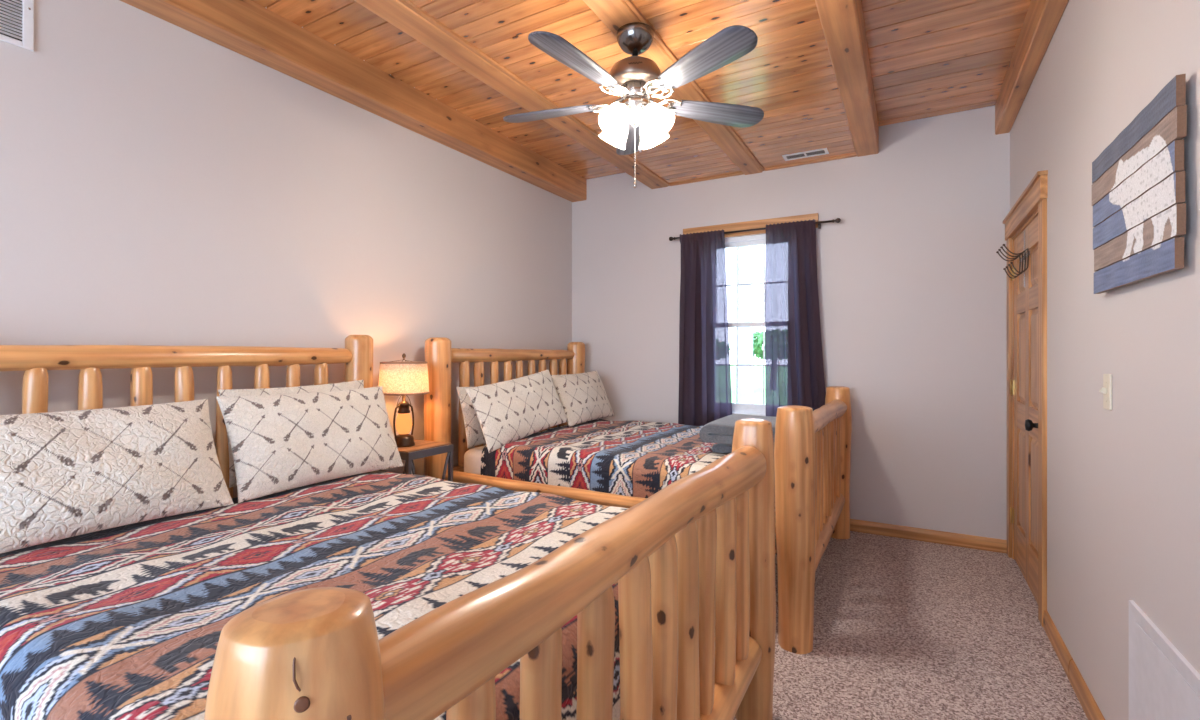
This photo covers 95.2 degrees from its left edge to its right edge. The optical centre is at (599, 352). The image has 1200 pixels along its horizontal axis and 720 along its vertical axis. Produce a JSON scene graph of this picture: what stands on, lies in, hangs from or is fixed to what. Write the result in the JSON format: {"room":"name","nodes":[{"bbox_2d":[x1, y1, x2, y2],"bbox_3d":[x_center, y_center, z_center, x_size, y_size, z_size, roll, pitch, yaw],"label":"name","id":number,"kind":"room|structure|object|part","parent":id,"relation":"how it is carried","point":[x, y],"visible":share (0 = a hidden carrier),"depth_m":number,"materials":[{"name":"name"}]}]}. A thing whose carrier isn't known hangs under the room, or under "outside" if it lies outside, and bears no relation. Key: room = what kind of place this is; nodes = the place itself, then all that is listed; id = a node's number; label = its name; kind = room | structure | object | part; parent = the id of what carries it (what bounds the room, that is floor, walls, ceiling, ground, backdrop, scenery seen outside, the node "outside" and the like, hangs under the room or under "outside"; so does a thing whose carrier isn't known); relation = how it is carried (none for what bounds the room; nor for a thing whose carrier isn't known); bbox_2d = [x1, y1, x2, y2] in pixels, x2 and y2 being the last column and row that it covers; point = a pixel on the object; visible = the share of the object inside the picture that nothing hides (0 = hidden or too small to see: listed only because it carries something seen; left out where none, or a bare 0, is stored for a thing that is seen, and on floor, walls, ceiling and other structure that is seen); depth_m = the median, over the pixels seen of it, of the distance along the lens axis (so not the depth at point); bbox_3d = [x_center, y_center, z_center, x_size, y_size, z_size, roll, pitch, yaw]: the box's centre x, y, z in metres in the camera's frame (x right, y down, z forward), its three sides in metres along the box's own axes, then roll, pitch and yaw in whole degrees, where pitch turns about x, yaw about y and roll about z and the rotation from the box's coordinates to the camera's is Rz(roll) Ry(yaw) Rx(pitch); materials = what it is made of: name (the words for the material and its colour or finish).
{"room":"bedroom","nodes":[
{"label":"bedroom","id":0,"kind":"room"},
{"bbox_2d":[0,0,571,497],"bbox_3d":[-1.854,-0.230,2.611,0.120,3.100,6.457,0,0,30],"label":"wall","id":1,"kind":"structure","parent":0,"point":[162,183],"depth_m":2.61,"materials":[{"name":"grey paint"}]},
{"bbox_2d":[0,0,33,50],"bbox_3d":[-2.260,-1.280,1.759,0.013,0.320,0.635,0,0,30],"label":"air vent","id":2,"kind":"object","parent":1,"relation":"in","point":[16,16],"visible":1,"depth_m":2.00,"materials":[{"name":"white metal"}]},
{"bbox_2d":[120,0,586,201],"bbox_3d":[-1.731,-1.548,2.541,0.164,0.193,6.217,0,0,30],"label":"ceiling beam","id":3,"kind":"structure","parent":1,"relation":"attached to","point":[246,28],"depth_m":3.03,"materials":[{"name":"brown wood"}]},
{"bbox_2d":[251,0,624,179],"bbox_3d":[-1.367,-1.662,2.335,0.671,0.034,6.217,0,0,30],"label":"ceiling","id":4,"kind":"structure","parent":0,"point":[353,28],"depth_m":3.21,"materials":[{"name":"brown wood"}]},
{"bbox_2d":[408,0,741,183],"bbox_3d":[-0.643,-1.487,1.925,0.673,0.034,6.217,0,0,30],"label":"ceiling","id":5,"kind":"structure","parent":0,"point":[675,148],"depth_m":2.78,"materials":[{"name":"brown wood"}]},
{"bbox_2d":[631,0,855,168],"bbox_3d":[0.071,-1.487,1.521,0.690,0.034,6.217,0,0,30],"label":"ceiling","id":6,"kind":"structure","parent":0,"point":[789,75],"depth_m":2.87,"materials":[{"name":"brown wood"}]},
{"bbox_2d":[782,148,828,160],"bbox_3d":[1.519,-1.466,4.053,0.310,0.006,0.120,0,0,30],"label":"ceiling vent","id":7,"kind":"object","parent":6,"relation":"in","point":[824,151],"visible":1,"depth_m":4.05,"materials":[{"name":"white metal"}]},
{"bbox_2d":[572,105,1009,539],"bbox_3d":[1.296,-0.230,4.469,3.531,3.100,0.120,0,0,30],"label":"wall","id":8,"kind":"structure","parent":0,"point":[911,276],"depth_m":3.97,"materials":[{"name":"grey paint"}]},
{"bbox_2d":[354,0,667,188],"bbox_3d":[-1.006,-1.550,2.131,0.160,0.190,6.217,0,0,30],"label":"ceiling beam","id":9,"kind":"structure","parent":8,"relation":"attached to","point":[394,12],"depth_m":2.86,"materials":[{"name":"brown wood"}]},
{"bbox_2d":[398,0,669,185],"bbox_3d":[-0.926,-1.469,2.086,0.023,0.022,6.217,0,0,30],"label":"trim","id":10,"kind":"structure","parent":8,"relation":"attached to","point":[407,3],"depth_m":2.84,"materials":[{"name":"brown wood"}]},
{"bbox_2d":[583,0,762,174],"bbox_3d":[-0.290,-1.469,1.725,0.145,0.042,6.217,0,0,30],"label":"ceiling beam","id":11,"kind":"structure","parent":8,"relation":"attached to","point":[614,14],"depth_m":2.99,"materials":[{"name":"brown wood"}]},
{"bbox_2d":[503,22,763,187],"bbox_3d":[0.125,-1.097,2.465,1.253,0.703,1.242,0,0,30],"label":"ceiling fan","id":12,"kind":"object","parent":11,"relation":"hanging from","point":[634,78],"visible":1,"depth_m":2.41,"materials":[{"name":"silver metal"}]},
{"bbox_3d":[-0.232,-1.142,2.615,0.495,0.038,0.148,0,0,19],"label":"fan blade","id":13,"kind":"part","parent":12,"relation":"part of","materials":[{"name":"grey wood"}]},
{"bbox_3d":[-0.086,-1.142,2.152,0.148,0.038,0.495,0,0,37],"label":"fan blade","id":14,"kind":"part","parent":12,"relation":"part of","materials":[{"name":"grey wood"}]},
{"bbox_3d":[0.163,-1.142,2.896,0.148,0.038,0.495,0,0,1],"label":"fan blade","id":15,"kind":"part","parent":12,"relation":"part of","materials":[{"name":"grey wood"}]},
{"bbox_3d":[0.183,-0.980,2.484,0.016,0.145,0.016,0,0,30],"label":"pull chain","id":16,"kind":"part","parent":12,"relation":"part of","materials":[{"name":"silver metal"}]},
{"bbox_3d":[0.399,-1.142,2.148,0.148,0.038,0.495,0,0,-35],"label":"fan blade","id":17,"kind":"part","parent":12,"relation":"part of","materials":[{"name":"grey wood"}]},
{"bbox_3d":[0.553,-1.142,2.608,0.495,0.038,0.148,0,0,-17],"label":"fan blade","id":18,"kind":"part","parent":12,"relation":"part of","materials":[{"name":"grey wood"}]},
{"bbox_2d":[624,0,764,170],"bbox_3d":[-0.219,-1.468,1.685,0.018,0.024,6.217,0,0,30],"label":"trim","id":19,"kind":"structure","parent":8,"relation":"attached to","point":[630,3],"depth_m":2.70,"materials":[{"name":"brown wood"}]},
{"bbox_2d":[670,172,743,185],"bbox_3d":[0.893,-1.467,4.618,0.647,0.026,0.018,0,0,30],"label":"trim","id":20,"kind":"structure","parent":8,"relation":"attached to","point":[740,173],"depth_m":4.60,"materials":[{"name":"brown wood"}]},
{"bbox_2d":[683,213,817,415],"bbox_3d":[1.207,-0.233,4.476,1.090,1.665,0.135,0,0,30],"label":"window","id":21,"kind":"structure","parent":8,"relation":"in","point":[737,408],"depth_m":4.47,"materials":[{"name":"white plastic"}]},
{"bbox_3d":[1.238,-0.233,4.495,0.725,1.445,0.070,0,0,30],"label":"frame","id":22,"kind":"part","parent":21,"relation":"part of","materials":[{"name":"white plastic"}]},
{"bbox_3d":[1.243,-0.566,4.503,0.649,0.702,0.024,0,0,30],"label":"sash","id":23,"kind":"part","parent":21,"relation":"part of","materials":[{"name":"white plastic"}]},
{"bbox_3d":[1.230,0.101,4.481,0.649,0.702,0.024,0,0,30],"label":"sash","id":24,"kind":"part","parent":21,"relation":"part of","materials":[{"name":"white plastic"}]},
{"bbox_3d":[1.208,0.500,4.441,0.955,0.024,0.075,0,0,30],"label":"sill","id":25,"kind":"part","parent":21,"relation":"part of","materials":[{"name":"white plastic"}]},
{"bbox_2d":[669,218,840,240],"bbox_3d":[1.193,-0.969,4.384,1.361,0.054,0.080,0,0,30],"label":"curtain rod","id":26,"kind":"object","parent":21,"relation":"attached to","point":[837,220],"visible":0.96,"depth_m":4.32,"materials":[{"name":"black metal"}]},
{"bbox_2d":[678,229,731,425],"bbox_3d":[0.870,-0.142,4.543,0.487,1.725,0.074,0,0,30],"label":"curtain","id":27,"kind":"object","parent":26,"relation":"hanging from","point":[705,397],"visible":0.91,"depth_m":4.54,"materials":[{"name":"purple fabric"}]},
{"bbox_2d":[765,219,825,416],"bbox_3d":[1.505,-0.142,4.183,0.474,1.725,0.074,0,0,30],"label":"curtain","id":28,"kind":"object","parent":26,"relation":"hanging from","point":[794,367],"visible":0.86,"depth_m":4.20,"materials":[{"name":"fabric"}]},
{"bbox_2d":[765,154,856,170],"bbox_3d":[1.607,-1.467,4.213,0.669,0.026,0.018,0,0,30],"label":"trim","id":29,"kind":"structure","parent":8,"relation":"attached to","point":[851,155],"depth_m":4.20,"materials":[{"name":"brown wood"}]},
{"bbox_2d":[815,0,878,156],"bbox_3d":[0.433,-1.548,1.316,0.143,0.195,6.217,0,0,30],"label":"ceiling beam","id":30,"kind":"structure","parent":8,"relation":"attached to","point":[842,21],"depth_m":2.79,"materials":[{"name":"brown wood"}]},
{"bbox_2d":[850,519,1006,553],"bbox_3d":[1.210,1.277,4.440,3.411,0.086,0.014,0,0,30],"label":"baseboard","id":31,"kind":"structure","parent":8,"relation":"attached to","point":[905,532],"depth_m":3.81,"materials":[{"name":"brown wood"}]},
{"bbox_2d":[733,531,1087,719],"bbox_3d":[-0.318,1.345,1.741,3.651,0.050,6.457,0,0,30],"label":"floor","id":32,"kind":"structure","parent":0,"point":[905,629],"depth_m":2.46,"materials":[{"name":"carpet"}]},
{"bbox_2d":[0,335,775,719],"bbox_3d":[-0.815,0.610,1.785,2.349,1.420,1.866,0,0,30],"label":"bed","id":33,"kind":"object","parent":32,"relation":"on","point":[692,563],"visible":0.74,"depth_m":1.08,"materials":[{"name":"brown wood"}]},
{"bbox_3d":[-1.765,0.017,2.321,0.097,0.097,1.588,0,0,30],"label":"headboard rail","id":34,"kind":"part","parent":33,"relation":"part of","materials":[{"name":"brown wood"}]},
{"bbox_3d":[-0.276,0.777,0.505,0.145,1.086,0.146,0,0,30],"label":"footboard post","id":35,"kind":"part","parent":33,"relation":"part of","materials":[{"name":"brown wood"}]},
{"bbox_3d":[-1.347,0.610,3.062,0.166,1.420,0.162,0,0,30],"label":"headboard post","id":36,"kind":"part","parent":33,"relation":"part of","materials":[{"name":"brown wood"}]},
{"bbox_3d":[0.138,0.385,1.240,0.130,0.138,1.587,0,0,30],"label":"footboard rail","id":37,"kind":"part","parent":33,"relation":"part of","materials":[{"name":"brown wood"}]},
{"bbox_3d":[0.136,1.048,1.241,0.113,0.130,1.587,0,0,30],"label":"footboard rail","id":38,"kind":"part","parent":33,"relation":"part of","materials":[{"name":"brown wood"}]},
{"bbox_3d":[0.556,0.781,1.984,0.156,1.078,0.149,0,0,30],"label":"footboard post","id":39,"kind":"part","parent":33,"relation":"part of","materials":[{"name":"brown wood"}]},
{"bbox_2d":[397,439,453,481],"bbox_3d":[-1.139,0.932,3.253,0.396,0.775,0.340,0,0,30],"label":"nightstand","id":40,"kind":"object","parent":32,"relation":"on","point":[422,448],"visible":0.33,"depth_m":3.19,"materials":[{"name":"brown wood"}]},
{"bbox_2d":[378,353,429,446],"bbox_3d":[-1.153,0.273,3.221,0.290,0.544,0.290,0,0,30],"label":"table lamp","id":41,"kind":"object","parent":40,"relation":"on","point":[403,379],"visible":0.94,"depth_m":3.14,"materials":[{"name":"beige fabric"}]},
{"bbox_3d":[-1.153,0.412,3.221,0.094,0.125,0.094,0,0,30],"label":"lantern globe","id":42,"kind":"part","parent":41,"relation":"part of","materials":[{"name":"orange glass"}]},
{"bbox_3d":[-1.153,0.147,3.221,0.286,0.185,0.286,0,0,30],"label":"lamp shade","id":43,"kind":"part","parent":41,"relation":"part of","materials":[{"name":"fabric"}]},
{"bbox_3d":[-1.153,0.058,3.221,0.263,0.010,0.263,0,0,30],"label":"shade trim","id":44,"kind":"part","parent":41,"relation":"part of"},
{"bbox_3d":[-1.153,0.235,3.221,0.290,0.010,0.290,0,0,30],"label":"shade trim","id":45,"kind":"part","parent":41,"relation":"part of","materials":[{"name":"beige fabric"}]},
{"bbox_3d":[-1.056,0.953,3.025,0.022,0.735,0.022,0,0,30],"label":"leg","id":46,"kind":"part","parent":40,"relation":"part of","materials":[{"name":"grey metal"}]},
{"bbox_3d":[-1.139,0.571,3.253,0.396,0.042,0.340,0,0,30],"label":"edge frame","id":47,"kind":"part","parent":40,"relation":"part of","materials":[{"name":"grey metal"}]},
{"bbox_3d":[-0.901,0.953,3.300,0.022,0.735,0.022,0,0,30],"label":"leg","id":48,"kind":"part","parent":40,"relation":"part of","materials":[{"name":"grey metal"}]},
{"bbox_2d":[424,337,851,653],"bbox_3d":[0.331,0.610,3.764,2.408,1.420,1.882,0,0,30],"label":"bed","id":49,"kind":"object","parent":32,"relation":"on","point":[812,449],"visible":0.71,"depth_m":3.12,"materials":[{"name":"brown wood"}]},
{"bbox_3d":[-1.055,0.610,3.573,0.183,1.420,0.183,0,0,30],"label":"headboard post","id":50,"kind":"part","parent":49,"relation":"part of","materials":[{"name":"brown wood"}]},
{"bbox_3d":[-0.639,0.820,4.312,0.109,0.103,1.566,0,0,30],"label":"headboard rail","id":51,"kind":"part","parent":49,"relation":"part of","materials":[{"name":"brown wood"}]},
{"bbox_3d":[-0.637,0.018,4.311,0.095,0.102,1.566,0,0,30],"label":"headboard rail","id":52,"kind":"part","parent":49,"relation":"part of","materials":[{"name":"brown wood"}]},
{"bbox_3d":[-0.219,0.610,5.051,0.181,1.420,0.184,0,0,30],"label":"headboard post","id":53,"kind":"part","parent":49,"relation":"part of","materials":[{"name":"brown wood"}]},
{"bbox_3d":[-0.087,0.794,3.025,2.108,0.082,0.086,0,0,30],"label":"rail","id":54,"kind":"part","parent":49,"relation":"part of","materials":[{"name":"brown wood"}]},
{"bbox_3d":[0.881,0.781,2.480,0.174,1.078,0.178,0,0,30],"label":"footboard post","id":55,"kind":"part","parent":49,"relation":"part of","materials":[{"name":"brown wood"}]},
{"bbox_3d":[1.304,0.383,3.208,0.128,0.136,1.565,0,0,30],"label":"footboard rail","id":56,"kind":"part","parent":49,"relation":"part of","materials":[{"name":"brown wood"}]},
{"bbox_3d":[1.297,1.046,3.212,0.118,0.137,1.565,0,0,30],"label":"footboard rail","id":57,"kind":"part","parent":49,"relation":"part of","materials":[{"name":"brown wood"}]},
{"bbox_3d":[1.717,0.781,3.950,0.178,1.078,0.176,0,0,30],"label":"footboard post","id":58,"kind":"part","parent":49,"relation":"part of","materials":[{"name":"brown wood"}]},
{"bbox_3d":[0.292,1.021,3.785,1.938,0.198,1.515,0,0,30],"label":"box spring","id":59,"kind":"object","parent":49,"relation":"on","visible":0},
{"bbox_2d":[464,446,484,474],"bbox_3d":[0.301,0.777,3.780,1.958,0.285,1.505,0,0,30],"label":"mattress","id":60,"kind":"object","parent":59,"relation":"on","point":[472,457],"visible":0.11,"depth_m":3.56,"materials":[{"name":"white fabric"}]},
{"bbox_2d":[456,387,485,447],"bbox_3d":[-0.709,0.415,3.838,0.149,0.389,0.722,0,0,30],"label":"pillow","id":61,"kind":"object","parent":60,"relation":"on","point":[474,434],"visible":0.2,"depth_m":3.56,"materials":[{"name":"fabric"}]},
{"bbox_2d":[481,419,776,556],"bbox_3d":[0.410,0.802,3.717,1.773,0.484,1.607,0,0,30],"label":"quilt","id":62,"kind":"object","parent":60,"relation":"on","point":[632,458],"visible":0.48,"depth_m":3.24,"materials":[{"name":"fabric"}]},
{"bbox_2d":[466,369,567,452],"bbox_3d":[-0.528,0.366,3.729,0.212,0.483,0.935,0,0,30],"label":"pillow","id":63,"kind":"object","parent":62,"relation":"on","point":[509,411],"visible":1,"depth_m":3.58,"materials":[{"name":"fabric"}]},
{"bbox_2d":[551,371,614,426],"bbox_3d":[-0.129,0.360,4.509,0.228,0.406,0.748,0,0,30],"label":"pillow","id":64,"kind":"object","parent":62,"relation":"on","point":[583,397],"visible":1,"depth_m":4.37,"materials":[{"name":"fabric"}]},
{"bbox_2d":[712,443,731,452],"bbox_3d":[0.905,0.532,3.211,0.344,0.051,0.528,0,0,30],"label":"folded blanket","id":65,"kind":"object","parent":62,"relation":"on","point":[719,447],"visible":0.1,"depth_m":3.05,"materials":[{"name":"grey fabric"}]},
{"bbox_2d":[699,414,775,443],"bbox_3d":[0.882,0.444,3.236,0.428,0.118,0.608,0,0,30],"label":"folded blanket","id":66,"kind":"object","parent":65,"relation":"on","point":[721,430],"visible":0.44,"depth_m":3.05,"materials":[{"name":"grey fabric"}]},
{"bbox_2d":[861,0,1030,125],"bbox_3d":[0.796,-1.662,1.111,0.691,0.034,6.217,0,0,30],"label":"ceiling","id":67,"kind":"structure","parent":0,"point":[928,58],"depth_m":2.99,"materials":[{"name":"brown wood"}]},
{"bbox_2d":[1010,0,1199,719],"bbox_3d":[1.189,-0.230,0.819,0.120,3.100,6.337,0,0,30],"label":"wall","id":68,"kind":"structure","parent":0,"point":[1123,481],"depth_m":1.79,"materials":[{"name":"grey paint"}]},
{"bbox_2d":[1003,170,1047,626],"bbox_3d":[2.433,0.224,3.097,0.160,2.192,1.142,0,0,30],"label":"door","id":69,"kind":"structure","parent":68,"relation":"in","point":[1027,305],"depth_m":3.07,"materials":[{"name":"brown wood"}]},
{"bbox_2d":[996,231,1029,286],"bbox_3d":[2.406,-0.542,3.200,0.121,0.325,0.320,0,0,30],"label":"hook rack","id":70,"kind":"object","parent":69,"relation":"attached to","point":[1026,255],"visible":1,"depth_m":3.16,"materials":[{"name":"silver metal"}]},
{"bbox_3d":[2.457,-0.542,3.171,0.002,0.325,0.320,0,0,30],"label":"plate","id":71,"kind":"part","parent":70,"relation":"part of","materials":[{"name":"brown wood"}]},
{"bbox_3d":[2.208,0.370,2.796,0.066,0.066,0.066,0,0,30],"label":"knob","id":72,"kind":"part","parent":69,"relation":"part of","materials":[{"name":"black metal"}]},
{"bbox_2d":[995,0,1068,134],"bbox_3d":[1.131,-1.548,0.920,0.080,0.195,6.217,0,0,30],"label":"trim","id":73,"kind":"structure","parent":68,"relation":"attached to","point":[1042,19],"depth_m":2.76,"materials":[{"name":"brown wood"}]},
{"bbox_2d":[1043,610,1104,719],"bbox_3d":[0.883,1.277,0.415,0.014,0.086,5.093,0,0,30],"label":"baseboard","id":74,"kind":"structure","parent":68,"relation":"attached to","point":[1088,703],"depth_m":2.17,"materials":[{"name":"brown wood"}]},
{"bbox_2d":[1099,374,1111,409],"bbox_3d":[1.669,0.129,1.814,0.025,0.117,0.072,0,0,30],"label":"light switch","id":75,"kind":"object","parent":68,"relation":"attached to","point":[1106,389],"visible":1,"depth_m":1.80,"materials":[{"name":"beige plastic"}]},
{"bbox_2d":[1103,374,1111,409],"bbox_3d":[1.677,0.129,1.810,0.007,0.117,0.072,0,0,30],"label":"switch plate","id":76,"kind":"object","parent":75,"relation":"attached to","point":[1107,378],"depth_m":1.80,"materials":[{"name":"beige plastic"}]},
{"bbox_2d":[1092,74,1186,293],"bbox_3d":[1.522,-0.423,1.563,0.032,0.449,0.684,0,0,30],"label":"sign","id":77,"kind":"object","parent":68,"relation":"attached to","point":[1138,180],"visible":1,"depth_m":1.46,"materials":[{"name":"paint"}]},
{"bbox_2d":[1129,600,1199,719],"bbox_3d":[1.389,0.974,1.304,0.010,0.492,0.718,0,0,30],"label":"access panel","id":78,"kind":"object","parent":68,"relation":"attached to","point":[1163,685],"visible":1,"depth_m":1.44,"materials":[{"name":"white paint"}]},
{"label":"outside","id":79,"kind":"structure","parent":0,"visible":0},
{"bbox_2d":[730,366,765,403],"bbox_3d":[23.421,2.045,41.363,80.000,0.050,84.933,0,0,30],"label":"ground","id":80,"kind":"structure","parent":79,"point":[757,370],"depth_m":35.03,"materials":[{"name":"white"}]},
{"bbox_2d":[753,331,762,359],"bbox_3d":[9.527,0.357,30.238,3.784,3.345,3.847,0,0,30],"label":"tree","id":81,"kind":"object","parent":80,"relation":"on","point":[757,342],"visible":0.14,"depth_m":29.55,"materials":[{"name":"green plant"}]},
{"bbox_3d":[-0.844,0.777,1.800,1.917,0.285,1.510,0,0,30],"label":"mattress","id":82,"kind":"object","parent":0,"visible":0},
{"bbox_2d":[218,380,363,487],"bbox_3d":[-1.423,0.358,2.645,0.130,0.425,0.727,0,0,30],"label":"pillow","id":83,"kind":"object","parent":82,"relation":"on","point":[359,384],"visible":0.12,"depth_m":2.55,"materials":[{"name":"fabric"}]},
{"bbox_2d":[0,470,628,719],"bbox_3d":[-0.745,0.822,1.743,1.788,0.485,1.606,0,0,30],"label":"quilt","id":84,"kind":"object","parent":82,"relation":"on","point":[125,622],"visible":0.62,"depth_m":1.46,"materials":[{"name":"fabric"}]},
{"bbox_2d":[0,399,233,553],"bbox_3d":[-1.680,0.382,1.796,0.243,0.396,0.801,0,0,30],"label":"pillow","id":85,"kind":"object","parent":84,"relation":"on","point":[64,474],"visible":1,"depth_m":1.78,"materials":[{"name":"fabric"}]},
{"bbox_2d":[216,386,403,502],"bbox_3d":[-1.280,0.380,2.518,0.225,0.409,0.801,0,0,30],"label":"pillow","id":86,"kind":"object","parent":84,"relation":"on","point":[279,443],"visible":1,"depth_m":2.38,"materials":[{"name":"fabric"}]},
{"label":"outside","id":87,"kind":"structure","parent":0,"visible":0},
{"bbox_3d":[2.822,1.620,4.984,12.000,0.100,2.279,0,0,30],"label":"floor","id":88,"kind":"structure","parent":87,"visible":0},
{"bbox_2d":[738,246,752,403],"bbox_3d":[1.743,-0.155,6.589,0.220,3.450,0.210,0,0,30],"label":"porch post","id":89,"kind":"object","parent":88,"relation":"on","point":[745,334],"visible":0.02,"depth_m":6.52,"materials":[{"name":"white"}]}
]}

